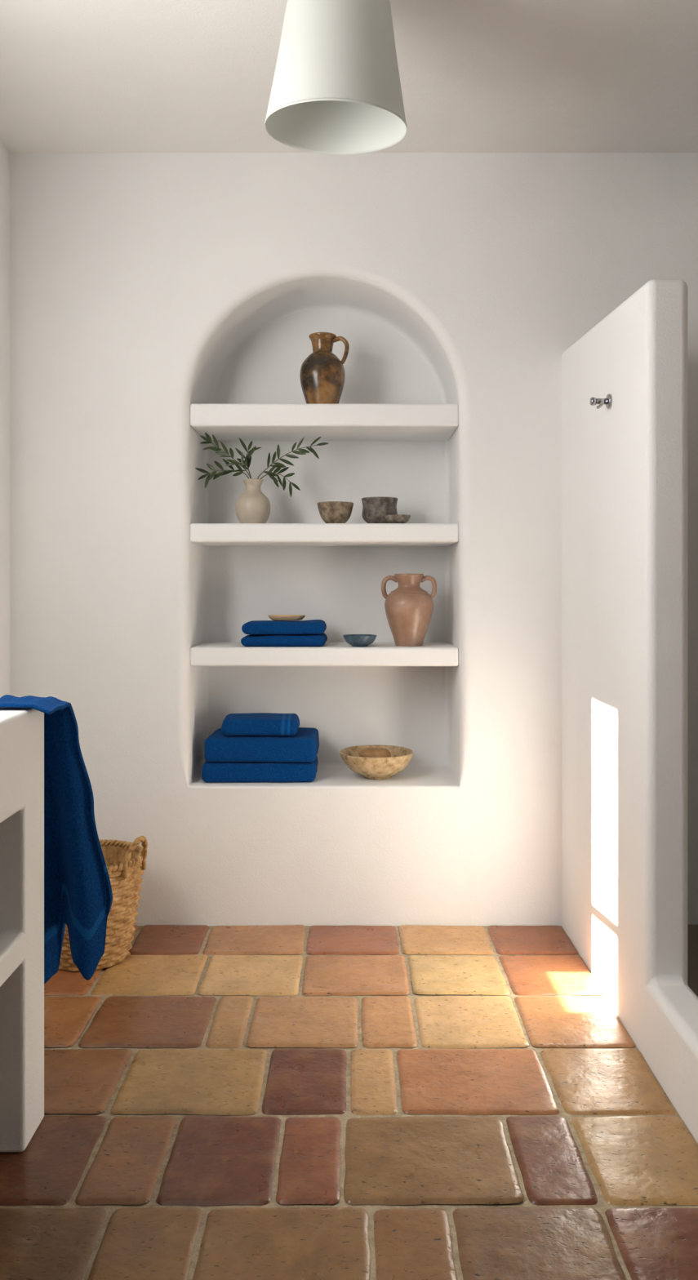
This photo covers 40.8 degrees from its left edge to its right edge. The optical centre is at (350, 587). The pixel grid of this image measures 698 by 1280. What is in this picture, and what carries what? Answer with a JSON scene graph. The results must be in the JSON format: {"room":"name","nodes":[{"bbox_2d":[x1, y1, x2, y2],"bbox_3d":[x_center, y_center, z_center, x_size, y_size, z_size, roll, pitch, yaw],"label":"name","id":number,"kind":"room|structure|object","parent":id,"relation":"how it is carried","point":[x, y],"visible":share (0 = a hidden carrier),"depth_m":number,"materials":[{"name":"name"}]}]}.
{"room":"bathroom","nodes":[
{"label":"bathroom","id":0,"kind":"room"},
{"bbox_2d":[0,140,9,697],"bbox_3d":[-1.219,-0.143,0.943,0.050,2.760,5.486,0,0,0],"label":"wall","id":1,"kind":"structure","parent":0,"point":[4,153],"depth_m":3.23,"materials":[{"name":"white paint"}]},
{"bbox_2d":[0,924,697,1279],"bbox_3d":[0.153,1.191,0.725,2.794,0.032,5.223,0,0,0],"label":"floor","id":2,"kind":"structure","parent":0,"point":[273,1102],"depth_m":2.07,"materials":[{"name":"tile"}]},
{"bbox_2d":[0,707,44,1152],"bbox_3d":[-0.936,0.718,1.417,0.514,0.918,1.335,0,0,0],"label":"vanity","id":3,"kind":"object","parent":2,"relation":"on","point":[21,729],"depth_m":1.95,"materials":[{"name":"paint"}]},
{"bbox_2d":[0,694,112,984],"bbox_3d":[-0.669,0.587,2.079,0.232,0.698,0.210,0,0,0],"label":"hanging towel","id":4,"kind":"object","parent":3,"relation":"hanging from","point":[77,890],"visible":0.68,"depth_m":2.14,"materials":[{"name":"blue fabric"}]},
{"bbox_2d":[58,835,147,971],"bbox_3d":[-0.835,0.976,2.994,0.354,0.400,0.353,0,0,-27],"label":"wicker basket","id":5,"kind":"object","parent":2,"relation":"on","point":[125,861],"visible":0.39,"depth_m":2.92,"materials":[{"name":"beige wicker"}]},
{"bbox_2d":[0,0,697,152],"bbox_3d":[0.178,-1.548,0.943,2.844,0.050,5.486,0,0,0],"label":"ceiling","id":6,"kind":"structure","parent":0,"point":[77,76],"depth_m":2.78,"materials":[{"name":"paint"}]},
{"bbox_2d":[264,0,407,155],"bbox_3d":[-0.037,-1.315,2.314,0.351,0.408,0.349,0,0,-13],"label":"pendant lamp","id":7,"kind":"object","parent":6,"relation":"hanging from","point":[336,89],"visible":1,"depth_m":2.19,"materials":[{"name":"white ceramic"}]},
{"bbox_2d":[9,152,697,925],"bbox_3d":[0.178,-0.168,3.469,2.844,2.810,0.365,0,0,0],"label":"wall","id":8,"kind":"structure","parent":0,"point":[145,288],"depth_m":3.29,"materials":[{"name":"white paint"}]},
{"bbox_2d":[201,755,317,782],"bbox_3d":[-0.331,0.658,3.468,0.412,0.068,0.287,0,0,-1],"label":"folded towel","id":9,"kind":"object","parent":8,"relation":"on","point":[211,771],"visible":0.67,"depth_m":3.33,"materials":[{"name":"blue fabric"}]},
{"bbox_2d":[204,727,319,762],"bbox_3d":[-0.324,0.578,3.470,0.403,0.089,0.278,0,0,1],"label":"folded towel","id":10,"kind":"object","parent":9,"relation":"on","point":[303,746],"visible":0.86,"depth_m":3.34,"materials":[{"name":"blue fabric"}]},
{"bbox_2d":[221,712,299,735],"bbox_3d":[-0.330,0.500,3.449,0.279,0.062,0.205,0,0,-2],"label":"folded towel","id":11,"kind":"object","parent":10,"relation":"on","point":[259,723],"visible":1,"depth_m":3.35,"materials":[{"name":"blue fabric"}]},
{"bbox_2d":[190,404,458,440],"bbox_3d":[-0.094,-0.612,3.483,0.954,0.081,0.335,0,0,0],"label":"niche shelf","id":12,"kind":"object","parent":8,"relation":"attached to","point":[226,422],"visible":0.91,"depth_m":3.32,"materials":[{"name":"paint"}]},
{"bbox_2d":[299,332,349,404],"bbox_3d":[-0.103,-0.782,3.395,0.164,0.260,0.164,0,0,-45],"label":"ceramic jug","id":13,"kind":"object","parent":12,"relation":"on","point":[322,373],"visible":0.84,"depth_m":3.34,"materials":[{"name":"ceramic"}]},
{"bbox_2d":[190,523,458,546],"bbox_3d":[-0.094,-0.195,3.483,0.954,0.067,0.335,0,0,0],"label":"niche shelf","id":14,"kind":"object","parent":8,"relation":"attached to","point":[203,534],"visible":1,"depth_m":3.32,"materials":[{"name":"paint"}]},
{"bbox_2d":[235,478,270,523],"bbox_3d":[-0.357,-0.311,3.418,0.128,0.165,0.128,0,0,0],"label":"ceramic vase","id":15,"kind":"object","parent":14,"relation":"on","point":[252,506],"visible":0.9,"depth_m":3.38,"materials":[{"name":"beige ceramic"}]},
{"bbox_2d":[195,432,328,497],"bbox_3d":[-0.323,-0.444,3.408,0.486,0.223,0.114,0,0,0],"label":"branches","id":16,"kind":"object","parent":15,"relation":"in","point":[247,460],"visible":1,"depth_m":3.40,"materials":[{"name":"green plant"}]},
{"bbox_2d":[317,501,353,523],"bbox_3d":[-0.057,-0.268,3.401,0.132,0.079,0.132,0,0,0],"label":"stoneware bowl","id":17,"kind":"object","parent":14,"relation":"on","point":[331,512],"visible":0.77,"depth_m":3.35,"materials":[{"name":"beige ceramic"}]},
{"bbox_2d":[361,497,397,523],"bbox_3d":[0.105,-0.279,3.461,0.134,0.101,0.134,0,0,0],"label":"stoneware bowl","id":18,"kind":"object","parent":14,"relation":"on","point":[375,509],"visible":0.75,"depth_m":3.41,"materials":[{"name":"grey ceramic"}]},
{"bbox_2d":[384,514,410,523],"bbox_3d":[0.167,-0.243,3.362,0.094,0.030,0.094,0,0,0],"label":"shallow dish","id":19,"kind":"object","parent":14,"relation":"on","point":[393,518],"visible":0.87,"depth_m":3.33,"materials":[{"name":"grey ceramic"}]},
{"bbox_2d":[190,642,458,666],"bbox_3d":[-0.094,0.244,3.483,0.954,0.067,0.335,0,0,0],"label":"niche shelf","id":20,"kind":"object","parent":8,"relation":"attached to","point":[206,654],"visible":1,"depth_m":3.32,"materials":[{"name":"paint"}]},
{"bbox_2d":[240,633,327,646],"bbox_3d":[-0.243,0.189,3.461,0.306,0.040,0.245,0,0,0],"label":"folded towel","id":21,"kind":"object","parent":20,"relation":"on","point":[251,640],"visible":0.89,"depth_m":3.34,"materials":[{"name":"blue fabric"}]},
{"bbox_2d":[241,619,326,634],"bbox_3d":[-0.243,0.144,3.460,0.302,0.048,0.235,0,0,-1],"label":"folded towel","id":22,"kind":"object","parent":21,"relation":"on","point":[312,626],"visible":1,"depth_m":3.35,"materials":[{"name":"blue fabric"}]},
{"bbox_2d":[267,614,305,620],"bbox_3d":[-0.235,0.110,3.430,0.136,0.020,0.085,0,0,0],"label":"soap dish","id":23,"kind":"object","parent":22,"relation":"on","point":[274,617],"visible":1,"depth_m":3.40,"materials":[{"name":"beige ceramic"}]},
{"bbox_2d":[342,634,376,646],"bbox_3d":[0.032,0.191,3.381,0.122,0.040,0.122,0,0,0],"label":"bowl","id":24,"kind":"object","parent":20,"relation":"on","point":[354,640],"visible":1,"depth_m":3.34,"materials":[{"name":"blue ceramic"}]},
{"bbox_2d":[381,573,436,646],"bbox_3d":[0.211,0.080,3.418,0.178,0.262,0.178,0,0,30],"label":"clay piece","id":25,"kind":"object","parent":20,"relation":"on","point":[408,607],"visible":1,"depth_m":3.37,"materials":[{"name":"brown ceramic"}]},
{"bbox_2d":[339,745,413,779],"bbox_3d":[0.093,0.646,3.445,0.268,0.095,0.269,0,0,0],"label":"wooden bowl","id":26,"kind":"object","parent":8,"relation":"on","point":[371,768],"visible":0.98,"depth_m":3.35,"materials":[{"name":"brown wood"}]},
{"bbox_2d":[359,747,391,757],"bbox_3d":[0.088,0.621,3.430,0.117,0.071,0.092,0,0,0],"label":"soap bar","id":27,"kind":"object","parent":26,"relation":"in","point":[368,752],"visible":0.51,"depth_m":3.40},
{"bbox_2d":[561,279,697,1143],"bbox_3d":[0.791,0.197,1.768,0.108,2.060,3.136,0,0,0],"label":"wall","id":28,"kind":"structure","parent":0,"point":[624,466],"depth_m":2.47,"materials":[{"name":"white paint"}]},
{"bbox_2d":[590,393,612,408],"bbox_3d":[0.710,-0.530,2.670,0.055,0.042,0.042,0,0,0],"label":"wall hook","id":29,"kind":"object","parent":28,"relation":"attached to","point":[607,401],"depth_m":2.66,"materials":[{"name":"silver metal"}]}
]}

